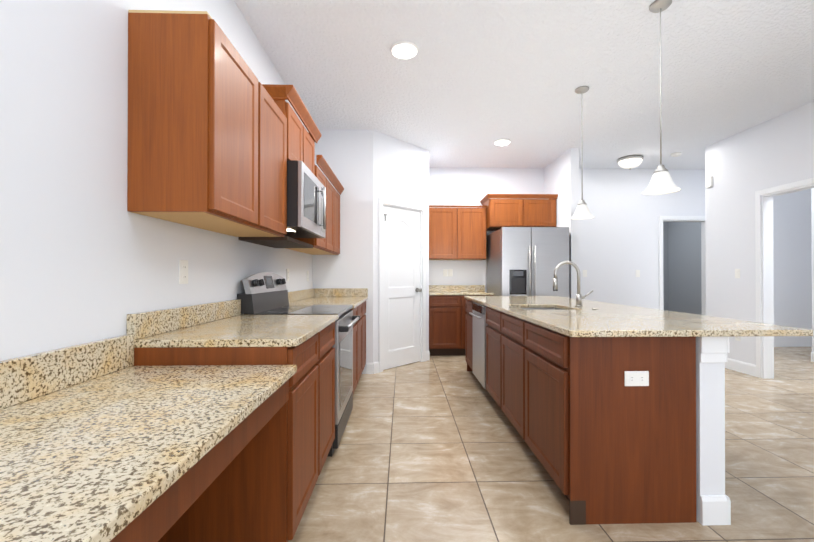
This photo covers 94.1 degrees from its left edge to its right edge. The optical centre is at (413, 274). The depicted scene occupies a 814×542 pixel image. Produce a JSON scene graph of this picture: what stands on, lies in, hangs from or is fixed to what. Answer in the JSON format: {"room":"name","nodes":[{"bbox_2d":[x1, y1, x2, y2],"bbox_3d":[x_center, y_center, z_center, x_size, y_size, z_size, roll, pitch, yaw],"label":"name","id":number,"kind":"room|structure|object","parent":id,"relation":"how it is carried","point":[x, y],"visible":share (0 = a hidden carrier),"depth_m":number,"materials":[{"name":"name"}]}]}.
{"room":"kitchen","nodes":[
{"label":"kitchen","id":0,"kind":"room"},
{"bbox_2d":[0,0,315,360],"bbox_3d":[-1.174,-0.280,1.841,0.120,2.900,8.590,0,0,-2],"label":"wall","id":1,"kind":"structure","parent":0,"point":[86,256],"depth_m":1.26,"materials":[{"name":"white paint"}]},
{"bbox_2d":[179,260,187,283],"bbox_3d":[-1.110,-0.010,1.836,0.008,0.115,0.070,0,0,-2],"label":"electrical outlet plate","id":2,"kind":"object","parent":1,"relation":"attached to","point":[183,264],"depth_m":1.83,"materials":[{"name":"white plastic"}]},
{"bbox_2d":[127,10,286,236],"bbox_3d":[-0.954,-0.630,1.948,0.324,0.782,0.960,0,0,-2],"label":"upper cabinet","id":3,"kind":"object","parent":1,"relation":"attached to","point":[207,134],"visible":1,"depth_m":1.47,"materials":[{"name":"brown wood"}]},
{"bbox_2d":[286,269,288,280],"bbox_3d":[-1.157,0.008,3.506,0.008,0.115,0.070,0,0,-2],"label":"electrical outlet plate","id":4,"kind":"object","parent":1,"relation":"attached to","point":[287,270],"depth_m":3.48,"materials":[{"name":"white plastic"}]},
{"bbox_2d":[262,84,321,174],"bbox_3d":[-0.956,-0.965,2.813,0.368,0.460,0.846,0,0,-2],"label":"upper cabinet","id":5,"kind":"object","parent":1,"relation":"attached to","point":[301,140],"visible":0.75,"depth_m":2.63,"materials":[{"name":"brown wood"}]},
{"bbox_2d":[238,160,325,247],"bbox_3d":[-0.909,-0.474,2.812,0.460,0.512,0.750,0,0,-2],"label":"over-the-range microwave","id":6,"kind":"object","parent":5,"relation":"attached to","point":[306,203],"visible":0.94,"depth_m":2.58,"materials":[{"name":"stainless steel"},{"name":"black glass"},{"name":"black plastic"}]},
{"bbox_2d":[286,163,329,250],"bbox_3d":[-0.995,-0.590,3.450,0.324,0.714,0.415,0,0,-2],"label":"upper cabinet","id":7,"kind":"object","parent":1,"relation":"attached to","point":[329,244],"depth_m":3.58,"materials":[{"name":"brown wood"}]},
{"bbox_2d":[298,179,333,254],"bbox_3d":[-1.007,-0.588,3.865,0.324,0.714,0.415,0,0,-2],"label":"upper cabinet","id":8,"kind":"object","parent":1,"relation":"attached to","point":[331,252],"depth_m":4.01,"materials":[{"name":"brown wood"}]},
{"bbox_2d":[334,187,341,254],"bbox_3d":[-1.019,-0.586,4.281,0.324,0.714,0.416,0,0,-2],"label":"upper cabinet","id":9,"kind":"object","parent":1,"relation":"attached to","point":[336,196],"depth_m":4.28,"materials":[{"name":"brown wood"}]},
{"bbox_2d":[316,129,372,373],"bbox_3d":[-0.819,-0.266,4.557,0.683,2.900,0.120,0,0,-2],"label":"wall","id":10,"kind":"structure","parent":0,"point":[349,153],"depth_m":4.50,"materials":[{"name":"white paint"}]},
{"bbox_2d":[373,130,428,362],"bbox_3d":[-0.172,-0.265,4.915,0.121,2.900,1.010,0,0,43],"label":"wall","id":11,"kind":"structure","parent":0,"point":[400,170],"depth_m":4.78,"materials":[{"name":"white paint"}]},
{"bbox_2d":[383,205,421,369],"bbox_3d":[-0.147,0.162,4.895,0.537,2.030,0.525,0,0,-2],"label":"pantry door","id":12,"kind":"structure","parent":11,"relation":"in","point":[402,289],"depth_m":4.88,"materials":[{"name":"white paint"}]},
{"bbox_2d":[379,198,425,372],"bbox_3d":[-0.166,0.133,4.907,0.138,2.105,0.840,0,0,43],"label":"door frame","id":13,"kind":"structure","parent":11,"relation":"attached to","point":[407,206],"depth_m":5.08,"materials":[{"name":"white paint"}]},
{"bbox_2d":[234,0,813,168],"bbox_3d":[3.141,-1.768,4.335,9.087,0.100,13.320,0,0,-2],"label":"ceiling","id":14,"kind":"structure","parent":0,"point":[469,83],"depth_m":3.22,"materials":[{"name":"white paint"}]},
{"bbox_2d":[391,41,417,58],"bbox_3d":[-0.067,-1.705,2.905,0.210,0.038,0.210,0,0,-2],"label":"recessed light","id":15,"kind":"object","parent":14,"relation":"in","point":[404,49],"visible":0.98,"depth_m":2.86,"materials":[{"name":"white plastic"}]},
{"bbox_2d":[494,138,510,145],"bbox_3d":[1.153,-1.696,4.899,0.210,0.038,0.210,0,0,-2],"label":"recessed light","id":16,"kind":"object","parent":14,"relation":"in","point":[501,142],"visible":0.98,"depth_m":4.85,"materials":[{"name":"white plastic"}]},
{"bbox_2d":[570,86,594,219],"bbox_3d":[1.571,-1.121,3.526,0.212,1.199,0.212,0,0,-2],"label":"pendant light","id":17,"kind":"object","parent":14,"relation":"hanging from","point":[582,211],"visible":1,"depth_m":3.51,"materials":[{"name":"white glass"}]},
{"bbox_2d":[617,155,643,169],"bbox_3d":[3.209,-1.627,5.606,0.350,0.168,0.350,0,0,-2],"label":"light","id":18,"kind":"object","parent":14,"relation":"attached to","point":[629,162],"visible":1,"depth_m":5.51,"materials":[{"name":"white glass"}]},
{"bbox_2d":[642,0,680,194],"bbox_3d":[1.582,-1.126,2.422,0.212,1.199,0.212,0,0,-2],"label":"pendant light","id":19,"kind":"object","parent":14,"relation":"hanging from","point":[661,182],"visible":0.98,"depth_m":2.41,"materials":[{"name":"white glass"}]},
{"bbox_2d":[671,152,681,156],"bbox_3d":[3.736,-1.694,5.381,0.130,0.036,0.130,0,0,-2],"label":"smoke detector","id":20,"kind":"object","parent":14,"relation":"attached to","point":[676,154],"visible":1,"depth_m":5.34,"materials":[{"name":"white plastic"}]},
{"bbox_2d":[288,347,813,541],"bbox_3d":[3.141,1.232,4.320,9.087,0.100,13.320,0,0,-2],"label":"floor","id":21,"kind":"structure","parent":0,"point":[435,449],"depth_m":2.25,"materials":[{"name":"tile"}]},
{"bbox_2d":[110,379,288,541],"bbox_3d":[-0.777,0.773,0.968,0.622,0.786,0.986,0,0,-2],"label":"apron","id":22,"kind":"object","parent":21,"relation":"on","point":[159,516],"visible":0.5,"depth_m":0.81,"materials":[{"name":"brown wood"}]},
{"bbox_2d":[0,334,296,541],"bbox_3d":[-0.763,0.304,0.960,0.651,0.150,1.010,0,0,-2],"label":"countertop","id":23,"kind":"structure","parent":22,"relation":"on","point":[104,440],"depth_m":0.85,"materials":[{"name":"stone"}]},
{"bbox_2d":[133,321,334,541],"bbox_3d":[-0.800,0.729,1.946,0.630,0.884,0.960,0,0,-2],"label":"base cabinet","id":24,"kind":"object","parent":21,"relation":"on","point":[260,488],"visible":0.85,"depth_m":1.47,"materials":[{"name":"brown wood"}]},
{"bbox_2d":[127,299,338,347],"bbox_3d":[-0.790,0.222,1.948,0.651,0.130,0.962,0,0,-2],"label":"countertop","id":25,"kind":"structure","parent":24,"relation":"on","point":[226,323],"depth_m":1.69,"materials":[{"name":"stone"}]},
{"bbox_2d":[237,272,359,456],"bbox_3d":[-0.785,0.580,2.810,0.705,1.190,0.756,0,0,-2],"label":"range","id":26,"kind":"object","parent":21,"relation":"on","point":[265,293],"visible":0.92,"depth_m":2.65,"materials":[{"name":"silver metal"}]},
{"bbox_2d":[350,306,357,392],"bbox_3d":[-0.841,0.736,3.408,0.630,0.884,0.431,0,0,-2],"label":"base cabinet","id":27,"kind":"object","parent":21,"relation":"on","point":[355,311],"depth_m":3.52,"materials":[{"name":"brown wood"}]},
{"bbox_2d":[358,303,361,380],"bbox_3d":[-0.853,0.738,3.839,0.630,0.884,0.432,0,0,-2],"label":"base cabinet","id":28,"kind":"object","parent":21,"relation":"on","point":[359,345],"depth_m":3.88,"materials":[{"name":"brown wood"}]},
{"bbox_2d":[362,301,365,371],"bbox_3d":[-0.865,0.740,4.270,0.630,0.884,0.431,0,0,-2],"label":"base cabinet","id":29,"kind":"object","parent":21,"relation":"on","point":[364,303],"depth_m":4.24,"materials":[{"name":"brown wood"}]},
{"bbox_2d":[288,288,367,308],"bbox_3d":[-0.843,0.231,3.843,0.651,0.130,1.298,0,0,-2],"label":"countertop","id":30,"kind":"structure","parent":29,"relation":"on","point":[355,297],"depth_m":4.15,"materials":[{"name":"stone"}]},
{"bbox_2d":[429,295,492,355],"bbox_3d":[0.679,0.747,5.748,0.945,0.884,0.628,0,0,-2],"label":"base cabinet","id":31,"kind":"object","parent":21,"relation":"on","point":[447,313],"visible":0.65,"depth_m":5.43,"materials":[{"name":"brown wood"}]},
{"bbox_2d":[429,285,493,294],"bbox_3d":[0.681,0.240,5.741,0.947,0.130,0.648,0,0,-2],"label":"countertop","id":32,"kind":"structure","parent":31,"relation":"on","point":[456,289],"depth_m":6.03,"materials":[{"name":"stone"}]},
{"bbox_2d":[465,299,472,370],"bbox_3d":[0.952,0.741,4.373,0.620,0.884,0.520,0,0,-2],"label":"base cabinet","id":33,"kind":"object","parent":21,"relation":"on","point":[468,304],"depth_m":4.39,"materials":[{"name":"brown wood"}]},
{"bbox_2d":[464,296,812,336],"bbox_3d":[1.238,0.278,3.206,1.135,0.030,2.970,0,0,-2],"label":"countertop","id":34,"kind":"structure","parent":33,"relation":"on","point":[604,319],"depth_m":2.10,"materials":[{"name":"stone"}]},
{"bbox_2d":[521,308,563,309],"bbox_3d":[1.030,0.389,3.035,0.432,0.194,0.512,0,0,-2],"label":"sink","id":35,"kind":"object","parent":34,"relation":"in","point":[542,309],"visible":0.04,"depth_m":3.29,"materials":[{"name":"silver metal"}]},
{"bbox_2d":[553,261,592,306],"bbox_3d":[1.289,0.077,3.054,0.327,0.368,0.056,0,0,-2],"label":"faucet","id":36,"kind":"object","parent":34,"relation":"on","point":[579,297],"visible":1,"depth_m":3.04,"materials":[{"name":"silver metal"}]},
{"bbox_2d":[469,302,487,388],"bbox_3d":[0.931,0.741,3.808,0.655,0.878,0.601,0,0,-2],"label":"dishwasher","id":37,"kind":"object","parent":21,"relation":"on","point":[478,314],"visible":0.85,"depth_m":3.72,"materials":[{"name":"silver metal"}]},
{"bbox_2d":[486,307,497,402],"bbox_3d":[0.984,0.735,3.227,0.620,0.884,0.556,0,0,-2],"label":"base cabinet","id":38,"kind":"object","parent":21,"relation":"on","point":[491,314],"depth_m":3.28,"materials":[{"name":"brown wood"}]},
{"bbox_2d":[497,311,520,434],"bbox_3d":[1.000,0.732,2.671,0.620,0.884,0.557,0,0,-2],"label":"base cabinet","id":39,"kind":"object","parent":21,"relation":"on","point":[508,326],"depth_m":2.73,"materials":[{"name":"brown wood"}]},
{"bbox_2d":[487,227,568,297],"bbox_3d":[1.622,0.281,5.463,0.910,1.813,0.959,0,0,-2],"label":"fridge","id":40,"kind":"object","parent":21,"relation":"on","point":[523,261],"visible":0.6,"depth_m":5.05,"materials":[{"name":"grey metal"}]},
{"bbox_2d":[521,319,695,524],"bbox_3d":[1.016,0.729,2.085,0.620,0.884,0.614,0,0,-2],"label":"base cabinet","id":41,"kind":"object","parent":21,"relation":"on","point":[604,444],"depth_m":1.78,"materials":[{"name":"brown wood"}]},
{"bbox_2d":[624,371,648,385],"bbox_3d":[1.047,0.490,1.776,0.115,0.070,0.008,0,0,-2],"label":"electrical outlet plate","id":42,"kind":"object","parent":41,"relation":"attached to","point":[636,378],"depth_m":1.77,"materials":[{"name":"white plastic"}]},
{"bbox_2d":[696,337,730,524],"bbox_3d":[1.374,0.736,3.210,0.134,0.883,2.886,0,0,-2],"label":"column","id":43,"kind":"structure","parent":21,"relation":"on","point":[713,504],"depth_m":1.78,"materials":[{"name":"white paint"}]},
{"bbox_2d":[544,148,578,298],"bbox_3d":[2.183,-0.261,5.626,0.110,2.900,0.970,0,0,-2],"label":"wall","id":44,"kind":"structure","parent":0,"point":[561,176],"depth_m":5.19,"materials":[{"name":"white paint"}]},
{"bbox_2d":[429,167,811,346],"bbox_3d":[3.139,-0.259,6.198,8.987,2.900,0.120,0,0,-2],"label":"wall","id":45,"kind":"structure","parent":0,"point":[618,240],"depth_m":6.15,"materials":[{"name":"white paint"}]},
{"bbox_2d":[443,269,452,275],"bbox_3d":[0.555,-0.019,6.059,0.150,0.115,0.012,0,0,-2],"label":"electrical outlet plate","id":46,"kind":"object","parent":45,"relation":"attached to","point":[446,272],"depth_m":6.06,"materials":[{"name":"white plastic"}]},
{"bbox_2d":[429,205,486,259],"bbox_3d":[0.659,-0.629,5.897,0.912,0.812,0.343,0,0,-2],"label":"upper cabinet","id":47,"kind":"object","parent":45,"relation":"attached to","point":[457,233],"visible":0.85,"depth_m":5.75,"materials":[{"name":"brown wood"}]},
{"bbox_2d":[480,194,557,230],"bbox_3d":[1.620,-0.933,5.823,1.075,0.475,0.548,0,0,-2],"label":"upper cabinet","id":48,"kind":"object","parent":45,"relation":"attached to","point":[520,210],"visible":0.92,"depth_m":5.59,"materials":[{"name":"brown wood"}]},
{"bbox_2d":[659,216,705,315],"bbox_3d":[4.432,0.124,6.223,0.880,2.136,0.138,0,0,-2],"label":"door frame","id":49,"kind":"structure","parent":45,"relation":"attached to","point":[662,219],"depth_m":6.17,"materials":[{"name":"white paint"}]},
{"bbox_2d":[663,222,668,310],"bbox_3d":[4.368,-0.247,8.543,2.960,2.900,0.100,0,0,-2],"label":"wall","id":50,"kind":"structure","parent":0,"point":[665,224],"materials":[{"name":"grey paint"}]},
{"bbox_2d":[668,222,700,314],"bbox_3d":[5.829,-0.253,7.428,0.100,2.900,2.190,0,0,-2],"label":"wall","id":51,"kind":"structure","parent":0,"point":[682,267],"depth_m":8.05,"materials":[{"name":"grey paint"}]},
{"bbox_2d":[705,101,813,364],"bbox_3d":[4.105,-0.281,1.463,0.120,2.900,7.300,0,0,-2],"label":"wall","id":52,"kind":"structure","parent":0,"point":[742,167],"depth_m":4.54,"materials":[{"name":"white paint"}]},
{"bbox_2d":[706,176,712,187],"bbox_3d":[3.928,-1.214,5.024,0.034,0.140,0.080,0,0,-2],"label":"door chime","id":53,"kind":"object","parent":52,"relation":"attached to","point":[709,182],"visible":0.98,"depth_m":5.00,"materials":[{"name":"white plastic"}]},
{"bbox_2d":[735,269,739,277],"bbox_3d":[3.950,-0.006,4.618,0.012,0.115,0.070,0,0,-2],"label":"light switch","id":54,"kind":"object","parent":52,"relation":"attached to","point":[737,271],"depth_m":4.61,"materials":[{"name":"white plastic"}]},
{"bbox_2d":[725,358,755,376],"bbox_3d":[3.946,1.119,4.733,0.014,0.130,0.740,0,0,-2],"label":"baseboard","id":55,"kind":"structure","parent":52,"relation":"attached to","point":[731,364],"depth_m":4.55,"materials":[{"name":"white paint"}]},
{"bbox_2d":[755,177,813,378],"bbox_3d":[4.037,0.112,3.885,0.156,2.136,0.970,0,0,-2],"label":"door frame","id":56,"kind":"structure","parent":52,"relation":"attached to","point":[764,291],"depth_m":4.30,"materials":[{"name":"white paint"}]},
{"bbox_2d":[811,188,813,351],"bbox_3d":[5.517,-0.273,3.203,0.100,2.900,3.900,0,0,-2],"label":"wall","id":57,"kind":"structure","parent":0,"point":[812,234],"depth_m":5.14,"materials":[{"name":"white paint"}]},
{"bbox_2d":[811,352,813,361],"bbox_3d":[5.460,1.112,3.195,0.014,0.130,3.900,0,0,-2],"label":"baseboard","id":58,"kind":"structure","parent":57,"relation":"attached to","point":[812,353],"depth_m":5.12,"materials":[{"name":"white paint"}]}
]}

